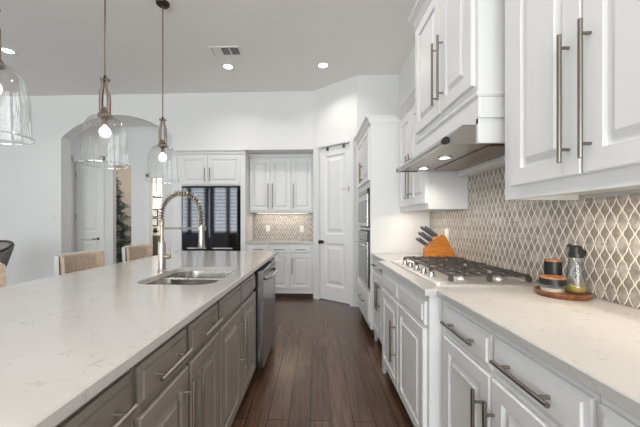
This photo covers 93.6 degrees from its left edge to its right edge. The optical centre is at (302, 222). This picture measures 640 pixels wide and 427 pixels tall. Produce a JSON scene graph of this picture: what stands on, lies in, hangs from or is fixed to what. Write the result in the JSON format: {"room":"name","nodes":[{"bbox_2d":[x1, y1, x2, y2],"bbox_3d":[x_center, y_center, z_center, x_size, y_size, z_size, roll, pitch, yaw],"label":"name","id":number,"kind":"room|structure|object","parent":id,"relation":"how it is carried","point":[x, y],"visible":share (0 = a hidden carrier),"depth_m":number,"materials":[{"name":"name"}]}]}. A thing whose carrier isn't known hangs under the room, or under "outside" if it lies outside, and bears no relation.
{"room":"kitchen","nodes":[
{"label":"kitchen","id":0,"kind":"room"},
{"bbox_2d":[71,126,171,265],"bbox_3d":[-3.615,-0.315,5.920,3.500,3.120,0.100,0,0,2],"label":"wall","id":1,"kind":"structure","parent":0,"point":[143,141],"depth_m":5.86,"materials":[{"name":"white paint"}]},
{"bbox_2d":[75,162,98,251],"bbox_3d":[-4.245,0.017,5.928,0.530,2.432,0.094,0,0,2],"label":"door","id":2,"kind":"structure","parent":1,"relation":"in","point":[87,178],"depth_m":5.95,"materials":[{"name":"white paint"}]},
{"bbox_2d":[71,156,104,254],"bbox_3d":[-4.247,-0.030,5.881,0.730,2.550,0.027,0,0,2],"label":"trim","id":3,"kind":"structure","parent":1,"relation":"attached to","point":[100,159],"depth_m":5.87,"materials":[{"name":"white paint"}]},
{"bbox_2d":[146,174,162,243],"bbox_3d":[-2.888,0.150,5.830,0.330,2.190,0.019,0,0,2],"label":"trim","id":4,"kind":"structure","parent":1,"relation":"attached to","point":[148,176],"depth_m":5.83,"materials":[{"name":"white paint"}]},
{"bbox_2d":[116,166,130,262],"bbox_3d":[-4.689,-0.315,7.845,1.200,3.120,0.100,0,0,2],"label":"wall","id":5,"kind":"structure","parent":0,"point":[124,175],"depth_m":7.79,"materials":[{"name":"beige paint"}]},
{"bbox_2d":[91,119,155,126],"bbox_3d":[-4.358,-1.915,7.361,5.100,0.080,3.840,0,0,2],"label":"ceiling","id":6,"kind":"structure","parent":0,"point":[126,122],"depth_m":5.69,"materials":[{"name":"white paint"}]},
{"bbox_2d":[153,178,161,197],"bbox_3d":[-3.746,-1.254,7.657,0.368,1.239,0.340,0,0,2],"label":"chandelier","id":7,"kind":"object","parent":6,"relation":"hanging from","point":[155,196],"visible":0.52,"depth_m":7.66,"materials":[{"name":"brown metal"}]},
{"bbox_2d":[0,91,312,285],"bbox_3d":[-3.309,-0.460,5.187,6.970,3.410,0.200,0,0,2],"label":"wall","id":8,"kind":"structure","parent":0,"point":[35,179],"depth_m":5.12,"materials":[{"name":"white paint"}]},
{"bbox_2d":[249,152,312,153],"bbox_3d":[-0.957,-1.260,5.398,2.285,0.110,0.406,0,0,2],"label":"trim","id":9,"kind":"structure","parent":8,"relation":"attached to","point":[270,152],"depth_m":5.25,"materials":[{"name":"white paint"}]},
{"bbox_2d":[153,178,161,234],"bbox_3d":[-3.342,-0.315,8.991,3.200,3.120,0.100,0,0,2],"label":"window","id":10,"kind":"structure","parent":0,"point":[157,202],"depth_m":8.98,"materials":[{"name":"white paint"}]},
{"bbox_2d":[153,209,157,216],"bbox_3d":[-4.424,-0.278,8.962,0.190,0.235,0.025,0,0,2],"label":"picture frame","id":11,"kind":"object","parent":10,"relation":"attached to","point":[155,211],"visible":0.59,"depth_m":8.96,"materials":[{"name":"black plastic"}]},
{"bbox_2d":[153,218,157,225],"bbox_3d":[-4.424,-0.010,8.962,0.190,0.240,0.025,0,0,2],"label":"picture frame","id":12,"kind":"object","parent":10,"relation":"attached to","point":[155,220],"visible":0.59,"depth_m":8.96,"materials":[{"name":"black plastic"}]},
{"bbox_2d":[0,0,416,96],"bbox_3d":[-2.863,-2.225,0.665,8.425,0.120,9.300,0,0,2],"label":"ceiling","id":13,"kind":"structure","parent":0,"point":[58,45],"depth_m":3.61,"materials":[{"name":"white paint"}]},
{"bbox_2d":[1,47,16,54],"bbox_3d":[-3.721,-2.160,3.782,0.172,0.007,0.172,0,0,2],"label":"recessed light","id":14,"kind":"object","parent":13,"relation":"in","point":[4,49],"visible":0.95,"depth_m":3.79,"materials":[{"name":"white plastic"}]},
{"bbox_2d":[0,10,34,144],"bbox_3d":[-1.474,-1.284,1.420,0.307,1.760,0.307,0,0,2],"label":"pendant light","id":15,"kind":"object","parent":13,"relation":"hanging from","point":[2,65],"visible":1,"depth_m":1.43,"materials":[{"name":"clear glass"}]},
{"bbox_2d":[78,0,129,168],"bbox_3d":[-1.404,-1.284,2.128,0.307,1.760,0.307,0,0,2],"label":"pendant light","id":16,"kind":"object","parent":13,"relation":"hanging from","point":[104,113],"visible":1,"depth_m":2.12,"materials":[{"name":"clear glass"}]},
{"bbox_2d":[101,116,108,125],"bbox_3d":[-1.404,-0.751,2.128,0.044,0.126,0.044,0,0,2],"label":"socket","id":17,"kind":"object","parent":16,"relation":"attached to","point":[104,118],"depth_m":2.11,"materials":[{"name":"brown metal"}]},
{"bbox_2d":[145,0,179,182],"bbox_3d":[-1.382,-1.284,2.958,0.307,1.760,0.307,0,0,2],"label":"pendant light","id":18,"kind":"object","parent":13,"relation":"hanging from","point":[164,4],"visible":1,"depth_m":2.95,"materials":[{"name":"clear glass"}]},
{"bbox_2d":[208,46,242,56],"bbox_3d":[-0.974,-2.159,3.787,0.380,0.011,0.210,0,0,2],"label":"ceiling vent","id":19,"kind":"object","parent":13,"relation":"in","point":[216,51],"visible":1,"depth_m":3.78,"materials":[{"name":"white plastic"}]},
{"bbox_2d":[222,63,233,69],"bbox_3d":[-1.039,-2.160,4.165,0.172,0.007,0.172,0,0,2],"label":"recessed light","id":20,"kind":"object","parent":13,"relation":"in","point":[227,66],"visible":1,"depth_m":4.16,"materials":[{"name":"white plastic"}]},
{"bbox_2d":[317,62,328,68],"bbox_3d":[0.276,-2.160,4.132,0.172,0.007,0.172,0,0,2],"label":"recessed light","id":21,"kind":"object","parent":13,"relation":"in","point":[322,65],"visible":1,"depth_m":4.13,"materials":[{"name":"white plastic"}]},
{"bbox_2d":[231,297,413,426],"bbox_3d":[-2.398,1.295,2.598,9.400,0.100,13.400,0,0,2],"label":"floor","id":22,"kind":"structure","parent":0,"point":[323,365],"depth_m":2.39,"materials":[{"name":"brown wood"}]},
{"bbox_2d":[0,263,6,286],"bbox_3d":[-1.672,0.743,1.563,0.434,1.006,0.444,0,0,2],"label":"bar stool","id":23,"kind":"object","parent":22,"relation":"on","point":[3,277],"visible":0.05,"depth_m":1.76,"materials":[{"name":"beige fabric"}]},
{"bbox_2d":[0,240,14,266],"bbox_3d":[-4.023,0.742,3.737,0.659,1.010,0.616,0,0,2],"label":"dining chair","id":24,"kind":"object","parent":22,"relation":"on","point":[6,246],"visible":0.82,"depth_m":3.81,"materials":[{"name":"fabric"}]},
{"bbox_2d":[54,250,104,275],"bbox_3d":[-1.638,0.743,2.393,0.434,1.006,0.444,0,0,2],"label":"bar stool","id":25,"kind":"object","parent":22,"relation":"on","point":[65,263],"visible":0.23,"depth_m":2.39,"materials":[{"name":"beige fabric"}]},
{"bbox_2d":[55,369,137,426],"bbox_3d":[-0.744,0.801,0.490,0.659,0.888,0.634,0,0,3],"label":"base cabinet","id":26,"kind":"object","parent":22,"relation":"on","point":[111,407],"visible":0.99,"depth_m":0.68,"materials":[{"name":"grey wood"}]},
{"bbox_2d":[116,170,130,262],"bbox_3d":[-4.337,-0.030,6.781,1.300,2.548,1.352,0,0,2],"label":"tree","id":27,"kind":"object","parent":22,"relation":"on","point":[120,205],"visible":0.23,"depth_m":6.82,"materials":[{"name":"green plant"}]},
{"bbox_2d":[122,244,152,261],"bbox_3d":[-1.608,0.743,3.157,0.434,1.006,0.444,0,0,2],"label":"bar stool","id":28,"kind":"object","parent":22,"relation":"on","point":[130,252],"visible":0.2,"depth_m":3.16,"materials":[{"name":"beige fabric"}]},
{"bbox_2d":[153,235,159,255],"bbox_3d":[-3.986,0.802,8.166,0.230,0.885,0.320,0,0,2],"label":"base cabinet","id":29,"kind":"object","parent":22,"relation":"on","point":[156,239],"visible":0.28,"depth_m":8.02,"materials":[{"name":"brown paint"}]},
{"bbox_2d":[153,227,158,235],"bbox_3d":[-3.977,0.236,8.147,0.300,0.243,0.277,0,0,-44],"label":"potted plant","id":30,"kind":"object","parent":29,"relation":"on","point":[155,231],"visible":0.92,"depth_m":8.11,"materials":[{"name":"green plant"}]},
{"bbox_2d":[130,302,222,426],"bbox_3d":[-0.710,0.801,1.143,0.659,0.888,0.668,0,0,3],"label":"base cabinet","id":31,"kind":"object","parent":22,"relation":"on","point":[176,384],"visible":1,"depth_m":1.06,"materials":[{"name":"grey wood"}]},
{"bbox_2d":[159,271,255,426],"bbox_3d":[-0.672,0.801,1.903,0.659,0.888,0.850,0,0,3],"label":"base cabinet","id":32,"kind":"object","parent":22,"relation":"on","point":[237,307],"visible":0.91,"depth_m":1.73,"materials":[{"name":"grey wood"}]},
{"bbox_2d":[182,187,240,250],"bbox_3d":[-1.524,0.334,5.258,0.943,1.822,0.655,0,0,2],"label":"refrigerator","id":33,"kind":"object","parent":22,"relation":"on","point":[221,205],"visible":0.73,"depth_m":4.96,"materials":[{"name":"black metal"}]},
{"bbox_2d":[176,149,252,250],"bbox_3d":[-1.525,0.021,5.279,1.152,2.447,0.654,0,0,2],"label":"surround","id":34,"kind":"object","parent":22,"relation":"on","point":[195,168],"visible":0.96,"depth_m":5.00,"materials":[{"name":"white wood"}]},
{"bbox_2d":[254,260,277,369],"bbox_3d":[-0.598,0.807,2.642,0.728,0.875,0.617,0,0,3],"label":"dishwasher","id":35,"kind":"object","parent":22,"relation":"on","point":[264,289],"visible":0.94,"depth_m":2.39,"materials":[{"name":"silver metal"}]},
{"bbox_2d":[245,244,312,296],"bbox_3d":[-0.384,0.801,5.235,1.122,0.888,0.659,0,0,2],"label":"base cabinet","id":36,"kind":"object","parent":22,"relation":"on","point":[294,275],"visible":0.65,"depth_m":4.94,"materials":[{"name":"white wood"}]},
{"bbox_2d":[245,240,312,243],"bbox_3d":[-0.384,0.340,5.251,1.120,0.030,0.632,0,0,2],"label":"countertop","id":37,"kind":"structure","parent":36,"relation":"on","point":[251,241],"depth_m":4.96,"materials":[{"name":"stone"}]},
{"bbox_2d":[371,257,381,342],"bbox_3d":[1.008,0.801,2.848,0.639,0.888,0.676,0,0,2],"label":"base cabinet","id":38,"kind":"object","parent":22,"relation":"on","point":[377,273],"visible":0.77,"depth_m":2.90,"materials":[{"name":"white"}]},
{"bbox_2d":[354,115,429,338],"bbox_3d":[1.021,0.052,3.670,0.679,2.385,0.964,0,0,2],"label":"tall cabinet","id":39,"kind":"object","parent":22,"relation":"on","point":[392,230],"visible":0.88,"depth_m":3.19,"materials":[{"name":"white wood"}]},
{"bbox_2d":[355,230,369,288],"bbox_3d":[0.990,0.407,3.561,0.652,0.621,0.658,0,0,2],"label":"oven","id":40,"kind":"object","parent":39,"relation":"in","point":[363,242],"visible":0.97,"depth_m":3.40,"materials":[{"name":"silver metal"}]},
{"bbox_2d":[358,188,369,226],"bbox_3d":[1.009,-0.161,3.560,0.612,0.428,0.658,0,0,2],"label":"microwave oven","id":41,"kind":"object","parent":39,"relation":"in","point":[364,196],"visible":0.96,"depth_m":3.41,"materials":[{"name":"silver metal"}]},
{"bbox_2d":[382,267,442,426],"bbox_3d":[0.938,0.801,1.986,0.709,0.888,1.045,0,0,2],"label":"base cabinet","id":42,"kind":"object","parent":22,"relation":"on","point":[412,329],"visible":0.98,"depth_m":1.64,"materials":[{"name":"white wood"}]},
{"bbox_2d":[371,253,639,417],"bbox_3d":[0.924,0.340,1.275,0.680,0.030,3.822,0,0,2],"label":"countertop","id":43,"kind":"structure","parent":42,"relation":"on","point":[594,341],"depth_m":0.94,"materials":[{"name":"stone"}]},
{"bbox_2d":[423,235,455,260],"bbox_3d":[1.177,0.215,2.567,0.255,0.220,0.105,0,0,2],"label":"knife block","id":44,"kind":"object","parent":43,"relation":"on","point":[440,246],"visible":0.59,"depth_m":2.52,"materials":[{"name":"brown wood"}]},
{"bbox_2d":[417,237,428,245],"bbox_3d":[1.023,0.165,2.553,0.096,0.078,0.015,0,0,2],"label":"knife","id":45,"kind":"object","parent":44,"relation":"in","point":[418,238],"visible":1,"depth_m":2.55,"materials":[{"name":"black metal"}]},
{"bbox_2d":[420,231,433,241],"bbox_3d":[1.053,0.121,2.550,0.113,0.092,0.015,0,0,2],"label":"knife","id":46,"kind":"object","parent":44,"relation":"in","point":[421,232],"visible":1,"depth_m":2.54,"materials":[{"name":"black metal"}]},
{"bbox_2d":[420,226,434,237],"bbox_3d":[1.079,0.083,2.599,0.131,0.106,0.015,0,0,2],"label":"knife","id":47,"kind":"object","parent":44,"relation":"in","point":[421,227],"visible":0.8,"depth_m":2.59,"materials":[{"name":"black metal"}]},
{"bbox_2d":[423,225,438,237],"bbox_3d":[1.086,0.077,2.549,0.127,0.103,0.015,0,0,2],"label":"knife","id":48,"kind":"object","parent":44,"relation":"in","point":[424,227],"visible":1,"depth_m":2.54,"materials":[{"name":"black metal"}]},
{"bbox_2d":[391,256,539,285],"bbox_3d":[0.970,0.298,1.998,0.533,0.054,0.920,0,0,2],"label":"gas cooktop","id":49,"kind":"object","parent":43,"relation":"in","point":[453,271],"visible":1,"depth_m":1.73,"materials":[{"name":"silver metal"}]},
{"bbox_2d":[533,286,593,300],"bbox_3d":[1.149,0.313,1.330,0.206,0.024,0.206,0,0,2],"label":"tray","id":50,"kind":"object","parent":43,"relation":"on","point":[567,295],"visible":0.67,"depth_m":1.28,"materials":[{"name":"brown wood"}]},
{"bbox_2d":[539,274,566,292],"bbox_3d":[1.098,0.274,1.319,0.097,0.074,0.097,0,0,2],"label":"canister","id":51,"kind":"object","parent":50,"relation":"on","point":[551,283],"visible":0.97,"depth_m":1.29,"materials":[{"name":"black ceramic"}]},
{"bbox_2d":[544,259,562,286],"bbox_3d":[1.162,0.241,1.395,0.068,0.138,0.068,0,0,2],"label":"canister","id":52,"kind":"object","parent":50,"relation":"on","point":[551,266],"visible":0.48,"depth_m":1.37,"materials":[{"name":"black ceramic"}]},
{"bbox_2d":[565,243,585,292],"bbox_3d":[1.196,0.201,1.315,0.076,0.218,0.076,0,0,34],"label":"oil bottle","id":53,"kind":"object","parent":50,"relation":"on","point":[575,251],"visible":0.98,"depth_m":1.30,"materials":[{"name":"clear glass"}]},
{"bbox_2d":[440,300,600,426],"bbox_3d":[0.928,0.801,1.041,0.653,0.888,0.801,0,0,2],"label":"base cabinet","id":54,"kind":"object","parent":22,"relation":"on","point":[490,380],"visible":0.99,"depth_m":0.97,"materials":[{"name":"white wood"}]},
{"bbox_2d":[599,395,639,426],"bbox_3d":[0.896,0.801,0.252,0.653,0.888,0.775,0,0,2],"label":"base cabinet","id":55,"kind":"object","parent":22,"relation":"on","point":[611,414],"visible":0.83,"depth_m":0.61,"materials":[{"name":"white wood"}]},
{"bbox_3d":[-0.608,0.801,3.160,0.659,0.888,0.400,0,0,3],"label":"base cabinet","id":56,"kind":"object","parent":22,"relation":"on","visible":0},
{"bbox_2d":[0,251,277,426],"bbox_3d":[-0.953,0.340,1.455,1.138,0.030,3.920,0,0,3],"label":"countertop","id":57,"kind":"structure","parent":56,"relation":"on","point":[65,338],"depth_m":0.96,"materials":[{"name":"stone"}]},
{"bbox_2d":[157,190,205,271],"bbox_3d":[-0.797,0.058,1.968,0.323,0.534,0.060,0,0,3],"label":"faucet","id":58,"kind":"object","parent":57,"relation":"on","point":[162,256],"visible":1,"depth_m":1.96,"materials":[{"name":"silver metal"}]},
{"bbox_2d":[147,271,232,284],"bbox_3d":[-0.677,0.447,1.872,0.469,0.197,0.652,0,0,3],"label":"sink","id":59,"kind":"object","parent":57,"relation":"in","point":[189,277],"visible":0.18,"depth_m":1.87,"materials":[{"name":"silver metal"}]},
{"bbox_2d":[313,76,356,306],"bbox_3d":[0.515,-0.460,4.723,0.820,3.410,0.100,0,0,40],"label":"wall","id":60,"kind":"structure","parent":0,"point":[334,105],"depth_m":4.67,"materials":[{"name":"white paint"}]},
{"bbox_2d":[318,143,349,303],"bbox_3d":[0.484,0.017,4.671,0.581,2.428,0.125,0,0,40],"label":"door","id":61,"kind":"structure","parent":60,"relation":"in","point":[334,241],"depth_m":4.70,"materials":[{"name":"white paint"}]},
{"bbox_2d":[314,135,354,306],"bbox_3d":[0.475,-0.020,4.671,0.759,2.530,0.029,0,0,40],"label":"trim","id":62,"kind":"structure","parent":60,"relation":"attached to","point":[350,139],"depth_m":4.57,"materials":[{"name":"white paint"}]},
{"bbox_2d":[357,75,398,306],"bbox_3d":[1.103,-0.460,4.459,0.603,3.410,0.100,0,0,2],"label":"wall","id":63,"kind":"structure","parent":0,"point":[376,94],"depth_m":4.41,"materials":[{"name":"white paint"}]},
{"bbox_2d":[399,47,639,309],"bbox_3d":[1.296,-0.460,0.248,0.120,3.410,8.600,0,0,2],"label":"wall","id":64,"kind":"structure","parent":0,"point":[407,74],"depth_m":3.81,"materials":[{"name":"white paint"}]},
{"bbox_2d":[395,86,467,211],"bbox_3d":[1.141,-0.630,2.783,0.367,1.049,0.790,0,0,2],"label":"upper cabinet","id":65,"kind":"object","parent":64,"relation":"attached to","point":[420,191],"visible":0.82,"depth_m":2.59,"materials":[{"name":"white wood"}]},
{"bbox_2d":[408,0,504,175],"bbox_3d":[1.056,-0.988,1.927,0.469,1.254,0.914,0,0,2],"label":"upper cabinet","id":66,"kind":"object","parent":64,"relation":"attached to","point":[460,44],"visible":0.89,"depth_m":1.67,"materials":[{"name":"white wood"}]},
{"bbox_2d":[396,125,504,172],"bbox_3d":[0.959,-0.442,1.934,0.480,0.097,0.866,0,0,2],"label":"range hood","id":67,"kind":"object","parent":66,"relation":"attached to","point":[458,150],"visible":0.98,"depth_m":1.74,"materials":[{"name":"silver metal"}]},
{"bbox_2d":[438,156,451,159],"bbox_3d":[0.875,-0.398,1.851,0.080,0.004,0.080,0,0,2],"label":"lamp","id":68,"kind":"object","parent":67,"relation":"attached to","point":[439,157],"depth_m":1.84,"materials":[{"name":"silver metal"}]},
{"bbox_2d":[430,166,639,308],"bbox_3d":[1.270,-0.018,1.260,0.011,0.684,3.820,0,0,2],"label":"backsplash","id":69,"kind":"structure","parent":64,"relation":"attached to","point":[516,235],"depth_m":1.55,"materials":[{"name":"tile"}]},
{"bbox_2d":[445,228,448,240],"bbox_3d":[1.319,0.115,2.749,0.008,0.116,0.072,0,0,2],"label":"outlet","id":70,"kind":"object","parent":69,"relation":"attached to","point":[446,230],"visible":0.83,"depth_m":2.73,"materials":[{"name":"white plastic"}]},
{"bbox_2d":[505,0,639,199],"bbox_3d":[1.063,-0.904,0.992,0.380,1.601,0.827,0,0,2],"label":"upper cabinet","id":71,"kind":"object","parent":64,"relation":"attached to","point":[572,67],"visible":1,"depth_m":1.03,"materials":[{"name":"white wood"}]},
{"bbox_3d":[-0.999,-0.055,5.655,2.390,2.600,0.100,0,0,2],"label":"wall niche","id":72,"kind":"object","parent":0,"visible":0},
{"bbox_2d":[249,153,312,213],"bbox_3d":[-0.378,-0.677,5.384,1.122,1.035,0.366,0,0,2],"label":"upper cabinet","id":73,"kind":"object","parent":72,"relation":"attached to","point":[278,183],"depth_m":5.24,"materials":[{"name":"white wood"}]},
{"bbox_2d":[253,214,312,239],"bbox_3d":[-0.367,0.082,5.573,1.116,0.484,0.010,0,0,2],"label":"backsplash","id":74,"kind":"structure","parent":72,"relation":"attached to","point":[282,226],"depth_m":5.57,"materials":[{"name":"tile"}]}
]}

